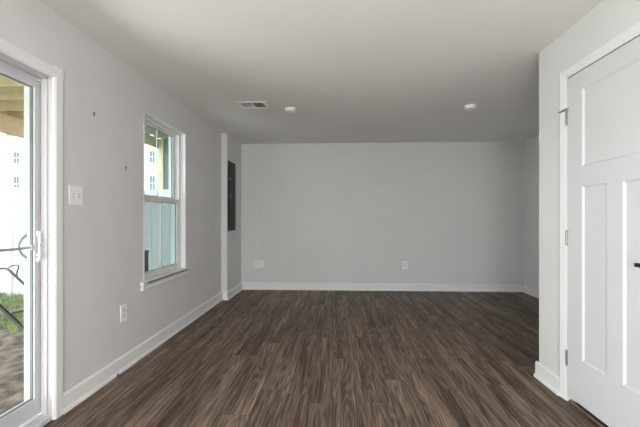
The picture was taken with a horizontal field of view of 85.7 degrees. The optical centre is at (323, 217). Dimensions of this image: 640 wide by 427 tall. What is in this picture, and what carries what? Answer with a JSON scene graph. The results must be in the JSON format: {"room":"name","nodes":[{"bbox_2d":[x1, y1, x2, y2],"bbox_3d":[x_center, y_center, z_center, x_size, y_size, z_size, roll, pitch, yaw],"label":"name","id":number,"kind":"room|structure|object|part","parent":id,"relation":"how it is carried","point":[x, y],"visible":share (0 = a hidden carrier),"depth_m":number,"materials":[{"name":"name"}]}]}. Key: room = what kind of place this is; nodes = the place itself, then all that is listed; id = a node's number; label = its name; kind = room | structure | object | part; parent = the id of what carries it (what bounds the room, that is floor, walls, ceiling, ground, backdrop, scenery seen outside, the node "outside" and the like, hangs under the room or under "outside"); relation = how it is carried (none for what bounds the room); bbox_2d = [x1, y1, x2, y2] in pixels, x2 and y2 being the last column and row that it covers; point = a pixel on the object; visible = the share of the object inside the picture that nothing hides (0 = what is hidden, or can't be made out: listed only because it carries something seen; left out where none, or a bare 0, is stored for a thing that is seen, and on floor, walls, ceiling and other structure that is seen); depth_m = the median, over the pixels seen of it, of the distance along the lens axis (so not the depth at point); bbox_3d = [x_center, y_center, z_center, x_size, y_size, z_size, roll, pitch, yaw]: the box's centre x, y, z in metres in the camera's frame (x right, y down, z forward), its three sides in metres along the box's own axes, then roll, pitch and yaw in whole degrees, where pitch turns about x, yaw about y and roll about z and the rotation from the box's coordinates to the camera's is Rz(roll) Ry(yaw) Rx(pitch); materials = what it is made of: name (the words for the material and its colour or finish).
{"room":"empty living room","nodes":[
{"label":"empty living room","id":0,"kind":"room"},
{"bbox_2d":[0,0,220,392],"bbox_3d":[-1.716,-0.015,1.435,0.155,2.440,8.730,0,0,2],"label":"wall","id":1,"kind":"structure","parent":0,"point":[103,236],"depth_m":2.56,"materials":[{"name":"grey paint"}]},
{"bbox_2d":[0,52,51,426],"bbox_3d":[-1.744,0.182,1.127,0.185,2.045,1.873,0,0,2],"label":"door","id":2,"kind":"structure","parent":1,"relation":"in","point":[36,408],"depth_m":2.04,"materials":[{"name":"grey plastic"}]},
{"bbox_3d":[-1.745,0.170,2.016,0.025,0.180,0.063,0,0,39],"label":"handle","id":3,"kind":"part","parent":2,"relation":"part of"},
{"bbox_3d":[-1.666,0.170,2.020,0.025,0.180,0.063,0,0,-34],"label":"pull handle","id":4,"kind":"part","parent":2,"relation":"part of","materials":[{"name":"white plastic"}]},
{"bbox_2d":[0,38,63,419],"bbox_3d":[-1.642,0.151,1.123,0.018,2.108,1.993,0,0,2],"label":"door frame","id":5,"kind":"structure","parent":1,"relation":"attached to","point":[57,74],"depth_m":2.06,"materials":[{"name":"white paint"}]},
{"bbox_2d":[69,185,82,204],"bbox_3d":[-1.598,-0.141,2.234,0.018,0.123,0.115,0,0,2],"label":"light switch","id":6,"kind":"object","parent":1,"relation":"attached to","point":[75,192],"visible":1,"depth_m":2.23,"materials":[{"name":"white plastic"}]},
{"bbox_2d":[120,304,126,322],"bbox_3d":[-1.582,0.758,2.734,0.008,0.128,0.080,0,0,2],"label":"wall outlet","id":7,"kind":"object","parent":1,"relation":"attached to","point":[123,309],"visible":1,"depth_m":2.73,"materials":[{"name":"white plastic"}]},
{"bbox_2d":[63,282,241,413],"bbox_3d":[-1.482,1.146,3.950,0.111,0.118,3.685,0,0,2],"label":"baseboard","id":8,"kind":"structure","parent":1,"relation":"attached to","point":[75,395],"depth_m":2.82,"materials":[{"name":"white paint"}]},
{"bbox_2d":[140,111,189,291],"bbox_3d":[-1.623,-0.147,3.440,0.200,1.576,0.945,0,0,2],"label":"window","id":9,"kind":"structure","parent":1,"relation":"in","point":[176,268],"depth_m":3.76,"materials":[{"name":"white paint"}]},
{"bbox_3d":[-1.662,-0.541,3.442,0.030,0.732,0.727,0,0,2],"label":"sash","id":10,"kind":"part","parent":9,"relation":"part of","materials":[{"name":"white plastic"}]},
{"bbox_3d":[-1.624,0.173,3.441,0.030,0.740,0.727,0,0,2],"label":"sash","id":11,"kind":"part","parent":9,"relation":"part of","materials":[{"name":"white plastic"}]},
{"bbox_3d":[-1.664,-0.181,3.442,0.118,1.488,0.815,0,0,2],"label":"frame","id":12,"kind":"part","parent":9,"relation":"part of","materials":[{"name":"white plastic"}]},
{"bbox_3d":[-1.564,0.574,3.438,0.082,0.023,0.945,0,0,2],"label":"sill","id":13,"kind":"part","parent":9,"relation":"part of","materials":[{"name":"white paint"}]},
{"bbox_3d":[-1.701,0.174,3.443,0.008,0.738,0.739,0,0,2],"label":"screen frame","id":14,"kind":"part","parent":9,"relation":"part of","materials":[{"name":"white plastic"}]},
{"bbox_2d":[221,133,240,297],"bbox_3d":[-1.436,-0.015,5.420,0.085,2.440,0.745,0,0,2],"label":"wall","id":15,"kind":"structure","parent":0,"point":[230,147],"depth_m":5.16,"materials":[{"name":"grey paint"}]},
{"bbox_2d":[228,268,230,285],"bbox_3d":[-1.403,0.885,5.155,0.003,0.260,0.130,0,0,2],"label":"access cover","id":16,"kind":"object","parent":15,"relation":"attached to","point":[229,269],"visible":1,"depth_m":5.15,"materials":[{"name":"grey paint"}]},
{"bbox_2d":[228,161,235,230],"bbox_3d":[-1.387,-0.320,5.247,0.026,1.040,0.375,0,0,2],"label":"breaker panel","id":17,"kind":"object","parent":15,"relation":"attached to","point":[231,166],"visible":1,"depth_m":5.22,"materials":[{"name":"grey metal"}]},
{"bbox_3d":[-1.387,-0.320,5.247,0.008,0.850,0.295,0,0,2],"label":"panel door","id":18,"kind":"part","parent":17,"relation":"part of","materials":[{"name":"grey metal"}]},
{"bbox_2d":[39,0,603,143],"bbox_3d":[0.712,-1.295,1.337,5.015,0.120,9.030,0,0,2],"label":"ceiling","id":19,"kind":"structure","parent":0,"point":[352,71],"depth_m":2.71,"materials":[{"name":"paint"}]},
{"bbox_2d":[237,101,268,108],"bbox_3d":[-0.769,-1.225,3.781,0.310,0.020,0.215,0,0,2],"label":"ceiling vent","id":20,"kind":"object","parent":19,"relation":"in","point":[262,104],"visible":1,"depth_m":3.78,"materials":[{"name":"white plastic"}]},
{"bbox_2d":[284,107,296,112],"bbox_3d":[-0.373,-1.214,3.918,0.140,0.041,0.140,0,0,2],"label":"smoke detector","id":21,"kind":"object","parent":19,"relation":"attached to","point":[287,109],"visible":1,"depth_m":3.88,"materials":[{"name":"white plastic"}]},
{"bbox_2d":[464,104,476,110],"bbox_3d":[1.630,-1.214,3.823,0.140,0.041,0.140,0,0,2],"label":"smoke detector","id":22,"kind":"object","parent":19,"relation":"attached to","point":[469,107],"visible":1,"depth_m":3.78,"materials":[{"name":"white plastic"}]},
{"bbox_2d":[43,290,608,426],"bbox_3d":[0.712,1.265,1.337,5.015,0.120,9.030,0,0,2],"label":"floor","id":23,"kind":"structure","parent":0,"point":[256,358],"depth_m":2.72,"materials":[{"name":"brown wood"}]},
{"bbox_2d":[569,399,605,426],"bbox_3d":[1.602,1.199,1.879,0.020,0.012,0.770,0,0,2],"label":"threshold strip","id":24,"kind":"object","parent":23,"relation":"on","point":[581,409],"visible":1,"depth_m":2.10,"materials":[{"name":"brown metal"}]},
{"bbox_2d":[241,141,522,287],"bbox_3d":[0.815,-0.015,5.777,4.865,2.440,0.150,0,0,2],"label":"wall","id":25,"kind":"structure","parent":0,"point":[453,211],"depth_m":5.70,"materials":[{"name":"grey paint"}]},
{"bbox_2d":[254,260,257,267],"bbox_3d":[-1.131,0.780,5.776,0.080,0.128,0.008,0,0,2],"label":"wall outlet","id":26,"kind":"object","parent":25,"relation":"attached to","point":[255,261],"visible":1,"depth_m":5.77,"materials":[{"name":"white plastic"}]},
{"bbox_2d":[259,260,263,266],"bbox_3d":[-1.037,0.775,5.770,0.070,0.116,0.013,0,0,2],"label":"jack plate","id":27,"kind":"object","parent":25,"relation":"attached to","point":[261,262],"visible":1,"depth_m":5.77,"materials":[{"name":"white plastic"}]},
{"bbox_2d":[242,282,521,291],"bbox_3d":[0.931,1.146,5.684,4.573,0.118,0.026,0,0,2],"label":"baseboard","id":28,"kind":"structure","parent":25,"relation":"attached to","point":[246,285],"depth_m":5.68,"materials":[{"name":"white paint"}]},
{"bbox_2d":[402,261,406,268],"bbox_3d":[1.341,0.785,5.677,0.080,0.128,0.008,0,0,2],"label":"wall outlet","id":29,"kind":"object","parent":25,"relation":"attached to","point":[404,263],"visible":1,"depth_m":5.67,"materials":[{"name":"white plastic"}]},
{"bbox_2d":[523,135,538,289],"bbox_3d":[3.142,-0.015,1.240,0.150,2.440,8.730,0,0,2],"label":"wall","id":30,"kind":"structure","parent":0,"point":[530,146],"depth_m":5.36,"materials":[{"name":"grey paint"}]},
{"bbox_2d":[522,285,538,298],"bbox_3d":[3.168,1.146,4.069,0.026,0.118,3.074,0,0,2],"label":"baseboard","id":31,"kind":"structure","parent":30,"relation":"attached to","point":[528,290],"depth_m":5.36,"materials":[{"name":"white paint"}]},
{"bbox_2d":[539,0,639,376],"bbox_3d":[2.256,-0.015,-0.263,1.500,2.440,5.656,0,0,2],"label":"wall","id":32,"kind":"structure","parent":0,"point":[607,20],"depth_m":2.42,"materials":[{"name":"grey paint"}]},
{"bbox_2d":[534,361,559,395],"bbox_3d":[2.339,1.146,2.445,1.500,0.118,0.290,0,0,2],"label":"baseboard","id":33,"kind":"structure","parent":32,"relation":"attached to","point":[542,373],"depth_m":2.46,"materials":[{"name":"white paint"}]},
{"bbox_2d":[558,36,639,426],"bbox_3d":[1.571,0.128,1.917,0.103,2.071,0.838,0,0,2],"label":"door","id":34,"kind":"structure","parent":32,"relation":"in","point":[602,114],"depth_m":1.95,"materials":[{"name":"white paint"}]},
{"bbox_2d":[559,21,639,400],"bbox_3d":[1.584,0.114,1.880,0.016,2.182,0.906,0,0,2],"label":"door frame","id":35,"kind":"structure","parent":32,"relation":"attached to","point":[633,31],"depth_m":2.28,"materials":[{"name":"white paint"}]},
{"label":"outside","id":36,"kind":"structure","parent":0,"visible":0},
{"bbox_2d":[0,293,23,414],"bbox_3d":[-4.551,1.413,3.185,5.650,0.094,9.000,0,0,2],"label":"ground","id":37,"kind":"structure","parent":36,"point":[11,346],"depth_m":3.21,"materials":[{"name":"soil"}]},
{"bbox_2d":[0,264,23,331],"bbox_3d":[-2.832,0.792,3.061,1.898,1.177,0.488,0,0,16],"label":"frame","id":38,"kind":"object","parent":37,"relation":"on","point":[4,310],"visible":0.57,"depth_m":2.77,"materials":[{"name":"black metal"}]},
{"bbox_2d":[0,290,23,334],"bbox_3d":[-4.610,1.341,5.052,5.482,0.228,1.501,0,0,16],"label":"grass","id":39,"kind":"structure","parent":37,"relation":"on","point":[12,299],"depth_m":5.33,"materials":[{"name":"green plant"}]},
{"bbox_2d":[145,250,148,271],"bbox_3d":[-2.422,0.940,4.601,0.140,1.000,0.140,0,0,2],"label":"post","id":40,"kind":"object","parent":37,"relation":"on","point":[146,251],"visible":0.12,"depth_m":4.61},
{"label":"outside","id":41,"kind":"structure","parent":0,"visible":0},
{"bbox_3d":[-28.772,1.615,31.180,120.000,0.250,120.000,0,0,2],"label":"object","id":42,"kind":"structure","parent":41,"visible":0},
{"bbox_2d":[0,133,23,193],"bbox_3d":[-47.533,-6.853,52.450,17.000,17.085,11.800,0,0,2],"label":"house","id":43,"kind":"structure","parent":42,"relation":"on","point":[11,147],"depth_m":46.73,"materials":[{"name":"white paint"}]},
{"bbox_2d":[0,75,146,137],"bbox_3d":[-3.205,-0.079,1.815,2.850,3.138,6.870,0,0,2],"label":"deck","id":44,"kind":"object","parent":42,"relation":"on","point":[11,92],"visible":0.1,"depth_m":4.44,"materials":[{"name":"beige wood"}]},
{"bbox_2d":[0,187,168,295],"bbox_3d":[-8.360,0.490,7.018,13.946,2.060,0.140,0,0,16],"label":"fence","id":45,"kind":"object","parent":42,"relation":"on","point":[12,202],"visible":0.14,"depth_m":6.15,"materials":[{"name":"white plastic"}]},
{"bbox_3d":[-6.561,1.295,6.499,1.830,0.150,0.050,0,0,16],"label":"rail","id":46,"kind":"part","parent":45,"relation":"part of","materials":[{"name":"white plastic"}]},
{"bbox_3d":[-6.561,-0.350,6.499,1.830,0.160,0.050,0,0,16],"label":"rail","id":47,"kind":"part","parent":45,"relation":"part of","materials":[{"name":"white plastic"}]},
{"bbox_3d":[-6.563,0.475,6.499,1.830,1.530,0.022,0,0,16],"label":"panel","id":48,"kind":"part","parent":45,"relation":"part of","materials":[{"name":"white plastic"}]},
{"bbox_3d":[-5.624,0.505,6.229,0.120,2.030,0.120,0,0,16],"label":"post","id":49,"kind":"part","parent":45,"relation":"part of","materials":[{"name":"white plastic"}]},
{"bbox_3d":[-4.688,1.295,5.959,1.830,0.150,0.050,0,0,16],"label":"rail","id":50,"kind":"part","parent":45,"relation":"part of","materials":[{"name":"white plastic"}]},
{"bbox_3d":[-4.688,-0.350,5.959,1.830,0.160,0.050,0,0,16],"label":"rail","id":51,"kind":"part","parent":45,"relation":"part of","materials":[{"name":"white plastic"}]},
{"bbox_3d":[-4.690,0.475,5.958,1.830,1.530,0.022,0,0,16],"label":"panel","id":52,"kind":"part","parent":45,"relation":"part of","materials":[{"name":"white plastic"}]},
{"bbox_3d":[-2.739,-0.350,5.397,1.986,0.160,0.050,0,0,16],"label":"rail","id":53,"kind":"part","parent":45,"relation":"part of","materials":[{"name":"white plastic"}]},
{"bbox_3d":[-2.741,0.475,5.397,1.986,1.530,0.022,0,0,16],"label":"panel","id":54,"kind":"part","parent":45,"relation":"part of","materials":[{"name":"white plastic"}]},
{"bbox_2d":[145,135,160,189],"bbox_3d":[-28.449,-6.853,51.683,21.200,17.085,11.800,0,0,2],"label":"house","id":55,"kind":"structure","parent":42,"relation":"on","point":[150,152],"depth_m":45.95,"materials":[{"name":"beige paint"}]},
{"bbox_2d":[145,126,168,189],"bbox_3d":[-3.064,-0.414,7.679,2.960,3.808,4.300,0,0,2],"label":"deck","id":56,"kind":"object","parent":42,"relation":"on","point":[150,140],"visible":0.05,"depth_m":9.00,"materials":[{"name":"beige wood"}]},
{"bbox_3d":[-4.250,-0.282,9.063,0.130,3.544,0.130,0,0,2],"label":"deck post","id":57,"kind":"part","parent":56,"relation":"part of","materials":[{"name":"beige wood"}]},
{"bbox_2d":[164,139,168,188],"bbox_3d":[-4.085,-0.282,9.056,0.180,3.544,0.050,0,0,2],"label":"panel","id":58,"kind":"object","parent":42,"relation":"on","point":[166,141],"visible":0.24,"depth_m":9.03,"materials":[{"name":"grey"}]}
]}

